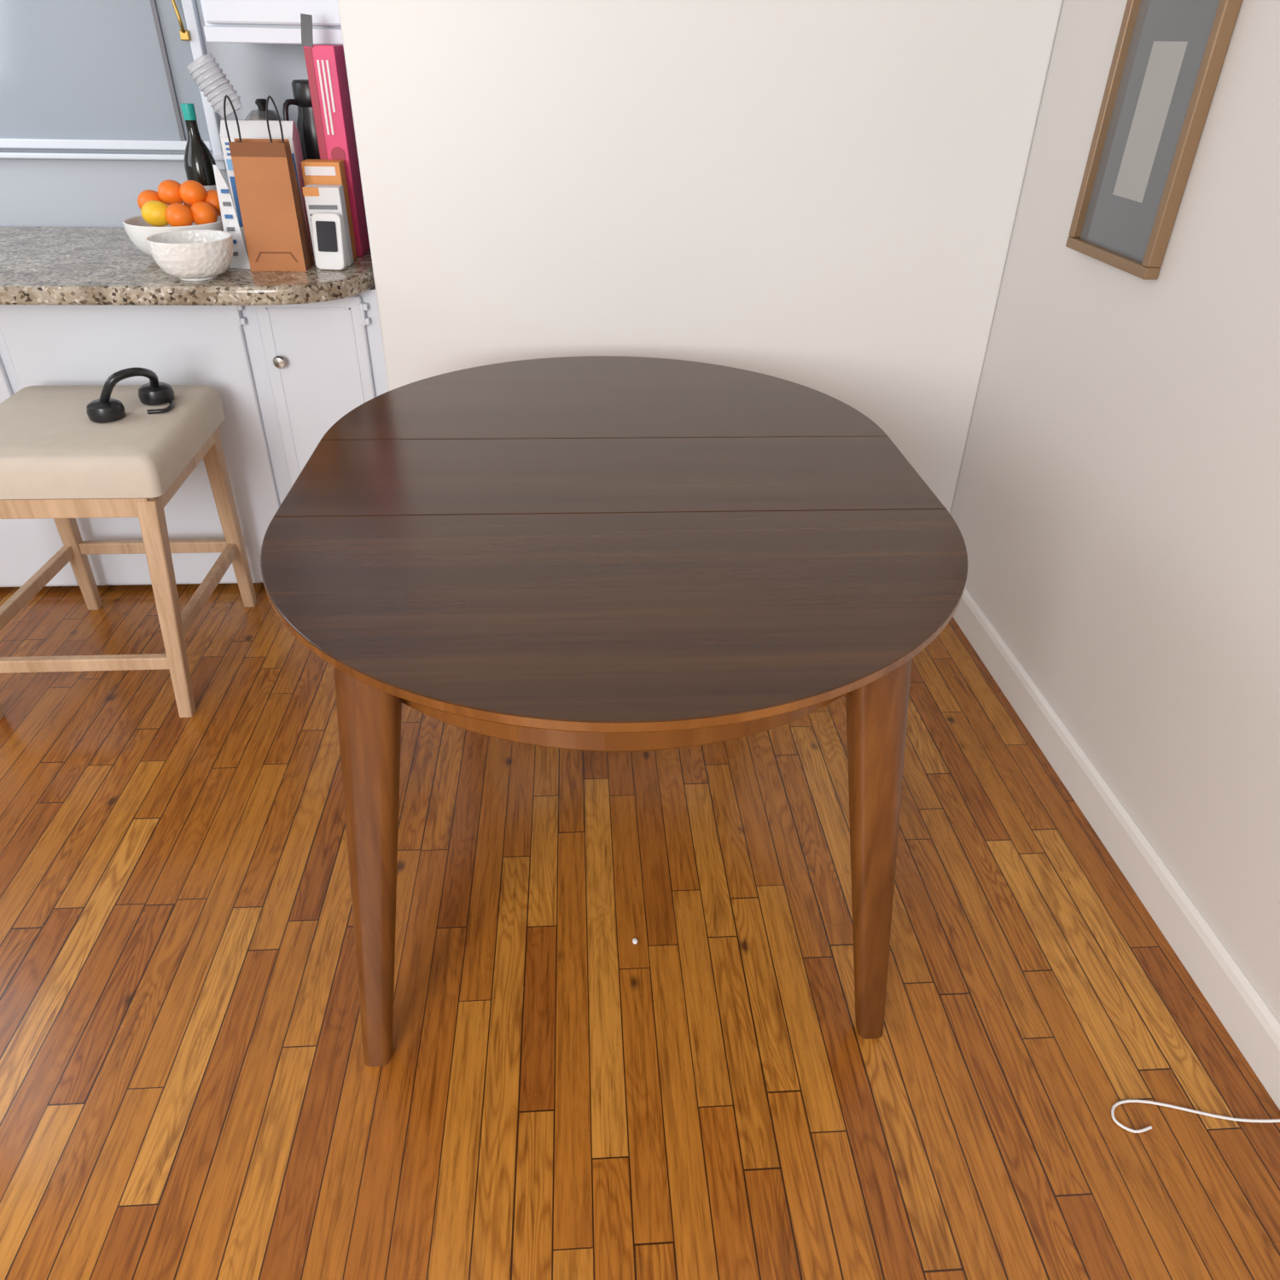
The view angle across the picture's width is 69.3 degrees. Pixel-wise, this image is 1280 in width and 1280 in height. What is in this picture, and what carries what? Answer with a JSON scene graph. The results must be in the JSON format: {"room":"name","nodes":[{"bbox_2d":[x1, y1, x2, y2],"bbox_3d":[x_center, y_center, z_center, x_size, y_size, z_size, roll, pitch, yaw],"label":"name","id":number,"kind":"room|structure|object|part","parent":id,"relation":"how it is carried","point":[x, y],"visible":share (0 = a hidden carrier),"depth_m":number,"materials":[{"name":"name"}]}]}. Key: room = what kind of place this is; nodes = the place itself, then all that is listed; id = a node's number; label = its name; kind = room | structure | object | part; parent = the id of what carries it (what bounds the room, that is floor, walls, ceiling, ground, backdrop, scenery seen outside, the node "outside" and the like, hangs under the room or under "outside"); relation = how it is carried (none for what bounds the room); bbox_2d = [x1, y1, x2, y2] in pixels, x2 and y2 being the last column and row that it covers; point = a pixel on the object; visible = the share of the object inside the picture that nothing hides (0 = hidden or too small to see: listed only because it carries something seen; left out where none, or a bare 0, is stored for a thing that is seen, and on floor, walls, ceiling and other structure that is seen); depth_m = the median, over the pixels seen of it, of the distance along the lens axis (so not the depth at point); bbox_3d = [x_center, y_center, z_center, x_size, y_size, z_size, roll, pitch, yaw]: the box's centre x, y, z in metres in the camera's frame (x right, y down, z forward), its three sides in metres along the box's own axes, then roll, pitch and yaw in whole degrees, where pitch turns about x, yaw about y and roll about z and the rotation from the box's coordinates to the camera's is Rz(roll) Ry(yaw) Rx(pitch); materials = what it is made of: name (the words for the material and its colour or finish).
{"room":"dining room","nodes":[
{"label":"dining room","id":0,"kind":"room"},
{"bbox_2d":[0,0,326,226],"bbox_3d":[-1.746,-1.562,2.675,2.320,2.500,0.100,-1,33,-4],"label":"wall","id":1,"kind":"structure","parent":0,"point":[34,192],"depth_m":2.74,"materials":[{"name":"paint"}]},
{"bbox_2d":[0,151,224,161],"bbox_3d":[-1.615,-1.411,2.699,0.820,0.015,0.038,-1,33,-4],"label":"sill","id":2,"kind":"structure","parent":1,"relation":"attached to","point":[9,154],"depth_m":2.69,"materials":[{"name":"paint"}]},
{"bbox_2d":[200,0,343,45],"bbox_3d":[-0.889,-1.920,2.244,0.400,0.800,0.330,-1,33,-4],"label":"upper cabinet","id":3,"kind":"object","parent":1,"relation":"attached to","point":[242,21],"visible":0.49,"depth_m":2.30,"materials":[{"name":"paint"}]},
{"bbox_3d":[-0.878,-1.850,2.108,0.383,0.750,0.024,-1,33,-4],"label":"door","id":4,"kind":"part","parent":3,"relation":"part of","materials":[{"name":"paint"}]},
{"bbox_3d":[-0.887,-1.519,2.329,0.400,0.035,0.015,-1,33,-4],"label":"rail","id":5,"kind":"part","parent":3,"relation":"part of","materials":[{"name":"paint"}]},
{"bbox_3d":[-1.585,-2.254,2.157,0.705,0.070,0.028,-1,33,-4],"label":"window","id":6,"kind":"structure","parent":1,"relation":"in","visible":0},
{"bbox_2d":[0,0,226,169],"bbox_3d":[-1.579,-1.835,2.431,0.735,1.070,0.028,-1,33,-4],"label":"window","id":7,"kind":"structure","parent":6,"relation":"in","point":[70,69],"depth_m":2.60,"materials":[{"name":"grey glass"}]},
{"bbox_3d":[-1.602,-1.439,2.687,0.705,0.025,0.028,-1,33,-4],"label":"bottom rail","id":8,"kind":"part","parent":7,"relation":"part of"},
{"bbox_3d":[-1.321,-1.840,2.447,0.012,0.930,0.012,-1,33,-4],"label":"muntin","id":9,"kind":"part","parent":7,"relation":"part of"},
{"bbox_2d":[170,0,185,33],"bbox_3d":[-1.252,-1.693,2.508,0.021,0.083,0.019,-1,33,-4],"label":"latch lever","id":10,"kind":"object","parent":7,"relation":"attached to","point":[173,2],"visible":1,"depth_m":2.50,"materials":[{"name":"gold metal"}]},
{"bbox_3d":[-1.252,-1.693,2.508,0.021,0.083,0.019,-1,33,-4],"label":"lever","id":11,"kind":"part","parent":10,"relation":"part of","materials":[{"name":"gold metal"}]},
{"bbox_2d":[179,29,191,40],"bbox_3d":[-1.249,-1.660,2.544,0.024,0.025,0.015,-1,33,-4],"label":"latch plate","id":12,"kind":"object","parent":7,"relation":"attached to","point":[186,36],"depth_m":2.54,"materials":[{"name":"gold metal"}]},
{"bbox_3d":[-1.227,-1.842,2.453,0.030,1.070,0.028,-1,33,-4],"label":"stile","id":13,"kind":"part","parent":7,"relation":"part of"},
{"bbox_2d":[0,582,1279,1279],"bbox_3d":[-0.831,1.085,0.971,4.020,0.050,5.950,-1,33,-4],"label":"floor","id":14,"kind":"structure","parent":0,"point":[188,1090],"depth_m":1.61,"materials":[{"name":"brown wood"}]},
{"bbox_2d":[0,384,256,719],"bbox_3d":[-1.337,-0.235,2.333,0.550,0.662,0.563,-1,33,-4],"label":"counter stool","id":15,"kind":"object","parent":14,"relation":"on","point":[59,463],"visible":1,"depth_m":2.17,"materials":[{"name":"beige fabric"}]},
{"bbox_3d":[-1.568,-0.058,2.147,0.058,0.560,0.088,-1,33,-4],"label":"leg","id":16,"kind":"part","parent":15,"relation":"part of","materials":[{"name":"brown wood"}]},
{"bbox_3d":[-1.580,-0.322,2.553,0.058,0.560,0.068,-1,33,-4],"label":"leg","id":17,"kind":"part","parent":15,"relation":"part of","materials":[{"name":"brown wood"}]},
{"bbox_2d":[0,384,225,500],"bbox_3d":[-1.313,-0.483,2.197,0.508,0.097,0.524,-1,33,-4],"label":"seat cushion","id":18,"kind":"object","parent":15,"relation":"on","point":[50,448],"depth_m":2.06,"materials":[{"name":"beige fabric"}]},
{"bbox_2d":[86,366,174,422],"bbox_3d":[-1.187,-0.591,2.176,0.129,0.111,0.219,16,36,21],"label":"headphones","id":19,"kind":"object","parent":15,"relation":"on","point":[106,409],"visible":1,"depth_m":2.14,"materials":[{"name":"plastic"}]},
{"bbox_2d":[86,397,125,422],"bbox_3d":[-1.241,-0.535,2.151,0.080,0.041,0.080,-1,33,-4],"label":"ear cup","id":20,"kind":"object","parent":19,"relation":"on","point":[101,410],"depth_m":2.13,"materials":[{"name":"black plastic"}]},
{"bbox_2d":[138,381,174,405],"bbox_3d":[-1.179,-0.602,2.256,0.080,0.041,0.080,-1,33,-4],"label":"ear cup","id":21,"kind":"object","parent":19,"relation":"on","point":[152,392],"depth_m":2.23,"materials":[{"name":"black plastic"}]},
{"bbox_3d":[-1.102,-0.068,2.176,0.073,0.560,0.088,-1,33,-4],"label":"leg","id":22,"kind":"part","parent":15,"relation":"part of","materials":[{"name":"brown wood"}]},
{"bbox_3d":[-1.141,-0.331,2.581,0.048,0.560,0.068,-1,33,-4],"label":"leg","id":23,"kind":"part","parent":15,"relation":"part of","materials":[{"name":"brown wood"}]},
{"bbox_2d":[0,285,389,587],"bbox_3d":[-1.793,-0.665,2.786,2.185,0.874,0.664,-1,33,-4],"label":"base cabinet","id":24,"kind":"object","parent":14,"relation":"on","point":[283,375],"visible":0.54,"depth_m":2.46,"materials":[{"name":"paint"}]},
{"bbox_3d":[-1.971,-0.509,2.524,0.610,0.832,0.018,-1,33,-4],"label":"door","id":25,"kind":"part","parent":24,"relation":"part of","materials":[{"name":"paint"}]},
{"bbox_3d":[-1.337,-0.522,2.564,0.600,0.832,0.018,-1,33,-4],"label":"door","id":26,"kind":"part","parent":24,"relation":"part of","materials":[{"name":"paint"}]},
{"bbox_2d":[0,226,374,305],"bbox_3d":[-1.781,-1.014,2.476,2.183,0.044,0.805,-1,33,-4],"label":"countertop","id":27,"kind":"structure","parent":24,"relation":"on","point":[39,265],"depth_m":2.26,"materials":[{"name":"stone"}]},
{"bbox_2d":[122,180,223,256],"bbox_3d":[-1.199,-1.091,2.402,0.258,0.185,0.250,-1,33,-4],"label":"fruit bowl","id":28,"kind":"object","parent":27,"relation":"on","point":[200,209],"visible":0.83,"depth_m":2.34,"materials":[{"name":"food"}]},
{"bbox_2d":[145,229,233,280],"bbox_3d":[-1.076,-0.924,2.235,0.190,0.092,0.190,-1,33,-4],"label":"bowl","id":29,"kind":"object","parent":27,"relation":"on","point":[190,254],"visible":1,"depth_m":2.19,"materials":[{"name":"white ceramic"}]},
{"bbox_2d":[180,103,216,191],"bbox_3d":[-1.195,-1.269,2.531,0.083,0.343,0.083,-1,33,-4],"label":"wine bottle","id":30,"kind":"object","parent":27,"relation":"on","point":[198,160],"visible":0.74,"depth_m":2.48,"materials":[{"name":"black glass"}]},
{"bbox_3d":[-1.195,-1.267,2.533,0.082,0.338,0.082,-1,33,-4],"label":"glass","id":31,"kind":"part","parent":30,"relation":"part of","materials":[{"name":"black glass"}]},
{"bbox_2d":[212,164,250,268],"bbox_3d":[-1.029,-1.052,2.307,0.040,0.230,0.109,-22,40,-31],"label":"leaflet","id":32,"kind":"object","parent":27,"relation":"on","point":[230,224],"visible":0.87,"depth_m":2.31,"materials":[{"name":"white paper"}]},
{"bbox_2d":[244,98,283,120],"bbox_3d":[-1.026,-1.313,2.596,0.152,0.353,0.157,-12,35,-20],"label":"electric kettle","id":33,"kind":"object","parent":27,"relation":"on","point":[259,113],"visible":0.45,"depth_m":2.50,"materials":[{"name":"silver metal"}]},
{"bbox_3d":[-1.024,-1.451,2.510,0.036,0.028,0.036,-1,33,-4],"label":"lid knob","id":34,"kind":"part","parent":33,"relation":"part of","materials":[{"name":"black plastic"}]},
{"bbox_2d":[219,119,313,254],"bbox_3d":[-0.977,-1.191,2.445,0.180,0.314,0.076,-1,33,-4],"label":"carton","id":35,"kind":"object","parent":27,"relation":"on","point":[248,129],"visible":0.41,"depth_m":2.36,"materials":[{"name":"white cardboard"}]},
{"bbox_2d":[186,52,242,118],"bbox_3d":[-1.063,-1.383,2.314,0.115,0.140,0.075,-1,33,-4],"label":"plastic cups","id":36,"kind":"object","parent":35,"relation":"on","point":[211,79],"visible":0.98,"depth_m":2.29,"materials":[{"name":"white plastic"}]},
{"bbox_3d":[-1.033,-1.147,2.426,0.055,0.120,0.002,-1,33,-4],"label":"blue panel","id":37,"kind":"part","parent":35,"relation":"part of","materials":[{"name":"blue cardboard"}]},
{"bbox_3d":[-0.907,-1.151,2.432,0.037,0.225,0.002,-1,33,-4],"label":"blue panel","id":38,"kind":"part","parent":35,"relation":"part of","materials":[{"name":"blue cardboard"}]},
{"bbox_2d":[223,94,314,271],"bbox_3d":[-0.910,-1.111,2.264,0.138,0.383,0.087,-1,33,-4],"label":"paper bag","id":39,"kind":"object","parent":27,"relation":"on","point":[276,237],"visible":1,"depth_m":2.26,"materials":[{"name":"brown paper"}]},
{"bbox_3d":[-0.956,-1.206,2.173,0.032,0.128,0.005,-1,33,-4],"label":"handle","id":40,"kind":"part","parent":39,"relation":"part of","materials":[{"name":"black plastic"}]},
{"bbox_3d":[-0.860,-1.208,2.180,0.034,0.128,0.005,-1,33,-4],"label":"handle","id":41,"kind":"part","parent":39,"relation":"part of","materials":[{"name":"black plastic"}]},
{"bbox_2d":[282,79,319,160],"bbox_3d":[-0.879,-1.296,2.531,0.119,0.401,0.112,-1,33,-4],"label":"thermos","id":42,"kind":"object","parent":27,"relation":"on","point":[305,122],"visible":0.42,"depth_m":2.44,"materials":[{"name":"black plastic"}]},
{"bbox_3d":[-0.915,-1.311,2.476,0.015,0.234,0.051,28,41,35],"label":"handle","id":43,"kind":"part","parent":42,"relation":"part of","materials":[{"name":"black plastic"}]},
{"bbox_3d":[-0.867,-1.442,2.444,0.092,0.061,0.092,-1,33,-4],"label":"lid","id":44,"kind":"part","parent":42,"relation":"part of","materials":[{"name":"black plastic"}]},
{"bbox_2d":[302,184,353,266],"bbox_3d":[-0.793,-1.055,2.361,0.088,0.184,0.052,-1,33,-4],"label":"box","id":45,"kind":"object","parent":27,"relation":"on","point":[318,198],"visible":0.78,"depth_m":2.31,"materials":[{"name":"white cardboard"}]},
{"bbox_2d":[311,213,346,269],"bbox_3d":[-0.781,-1.002,2.332,0.074,0.131,0.048,3,33,3],"label":"monitor","id":46,"kind":"object","parent":27,"relation":"on","point":[328,229],"visible":1,"depth_m":2.32,"materials":[{"name":"white plastic"}]},
{"bbox_2d":[300,159,357,261],"bbox_3d":[-0.802,-1.109,2.398,0.094,0.234,0.062,-1,33,-4],"label":"box","id":47,"kind":"object","parent":27,"relation":"on","point":[315,171],"visible":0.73,"depth_m":2.33,"materials":[{"name":"orange cardboard"}]},
{"bbox_2d":[300,13,370,256],"bbox_3d":[-0.785,-1.291,2.396,0.075,0.543,0.124,-1,33,-4],"label":"box","id":48,"kind":"object","parent":27,"relation":"on","point":[326,67],"visible":0.87,"depth_m":2.33,"materials":[{"name":"pink cardboard"}]},
{"bbox_2d":[331,146,345,160],"bbox_3d":[-0.770,-1.237,2.362,0.036,0.036,0.002,-1,33,-4],"label":"print","id":49,"kind":"object","parent":48,"relation":"attached to","point":[337,153],"depth_m":2.36},
{"bbox_3d":[-0.944,-0.731,2.431,0.034,0.034,0.032,-1,33,-4],"label":"door knob","id":50,"kind":"part","parent":24,"relation":"part of","materials":[{"name":"silver metal"}]},
{"bbox_3d":[-0.858,-0.545,2.587,0.270,0.802,0.018,-1,33,-4],"label":"door","id":51,"kind":"part","parent":24,"relation":"part of","materials":[{"name":"paint"}]},
{"bbox_2d":[260,355,968,1066],"bbox_3d":[-0.055,0.011,1.906,1.131,0.760,1.479,-1,33,-4],"label":"dining table","id":52,"kind":"object","parent":14,"relation":"on","point":[585,553],"visible":1,"depth_m":1.41,"materials":[{"name":"brown wood"}]},
{"bbox_3d":[-0.385,0.352,1.392,0.093,0.735,0.185,12,34,16],"label":"leg","id":53,"kind":"part","parent":52,"relation":"part of","materials":[{"name":"brown wood"}]},
{"bbox_3d":[0.347,0.336,1.441,0.093,0.735,0.186,-18,37,-26],"label":"leg","id":54,"kind":"part","parent":52,"relation":"part of","materials":[{"name":"brown wood"}]},
{"bbox_2d":[632,937,637,943],"bbox_3d":[-0.009,0.567,1.744,0.010,0.005,0.013,-1,33,-4],"label":"paper scrap","id":55,"kind":"object","parent":14,"relation":"on","point":[634,940],"visible":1,"depth_m":1.74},
{"bbox_2d":[1111,1099,1279,1133],"bbox_3d":[0.886,0.750,1.474,0.273,0.022,0.058,-1,33,-4],"label":"cable","id":56,"kind":"object","parent":14,"relation":"on","point":[1116,1104],"visible":1,"depth_m":1.48,"materials":[{"name":"white plastic"}]},
{"bbox_2d":[337,0,1062,513],"bbox_3d":[0.142,-1.240,2.241,1.620,2.500,0.120,-1,33,-4],"label":"wall","id":57,"kind":"structure","parent":0,"point":[823,196],"depth_m":2.25,"materials":[{"name":"paint"}]},
{"bbox_2d":[950,0,1279,1023],"bbox_3d":[1.165,0.125,0.172,0.100,2.500,5.200,-1,33,-4],"label":"wall","id":58,"kind":"structure","parent":0,"point":[1115,508],"depth_m":1.80,"materials":[{"name":"paint"}]},
{"bbox_2d":[952,587,1279,1110],"bbox_3d":[1.090,1.163,0.770,0.016,0.105,5.080,-1,33,-4],"label":"baseboard","id":59,"kind":"structure","parent":58,"relation":"attached to","point":[1242,1012],"depth_m":1.84,"materials":[{"name":"paint"}]},
{"bbox_2d":[1065,0,1242,279],"bbox_3d":[0.973,-0.994,1.781,0.029,0.504,0.335,-1,33,-4],"label":"framed picture","id":60,"kind":"object","parent":58,"relation":"attached to","point":[1169,55],"visible":1,"depth_m":1.78,"materials":[{"name":"brown wood"}]},
{"bbox_3d":[0.963,-1.079,1.912,0.029,0.460,0.022,-1,33,-4],"label":"frame","id":61,"kind":"part","parent":60,"relation":"part of","materials":[{"name":"brown wood"}]},
{"bbox_3d":[0.969,-0.792,1.912,0.029,0.022,0.335,-1,33,-4],"label":"frame","id":62,"kind":"part","parent":60,"relation":"part of","materials":[{"name":"brown wood"}]},
{"bbox_2d":[1112,40,1187,203],"bbox_3d":[0.977,-0.994,1.781,0.001,0.264,0.115,-1,33,-4],"label":"print","id":63,"kind":"object","parent":60,"relation":"attached to","point":[1165,62],"depth_m":1.78},
{"bbox_3d":[0.983,-0.908,1.650,0.029,0.460,0.022,-1,33,-4],"label":"frame","id":64,"kind":"part","parent":60,"relation":"part of","materials":[{"name":"brown wood"}]}
]}

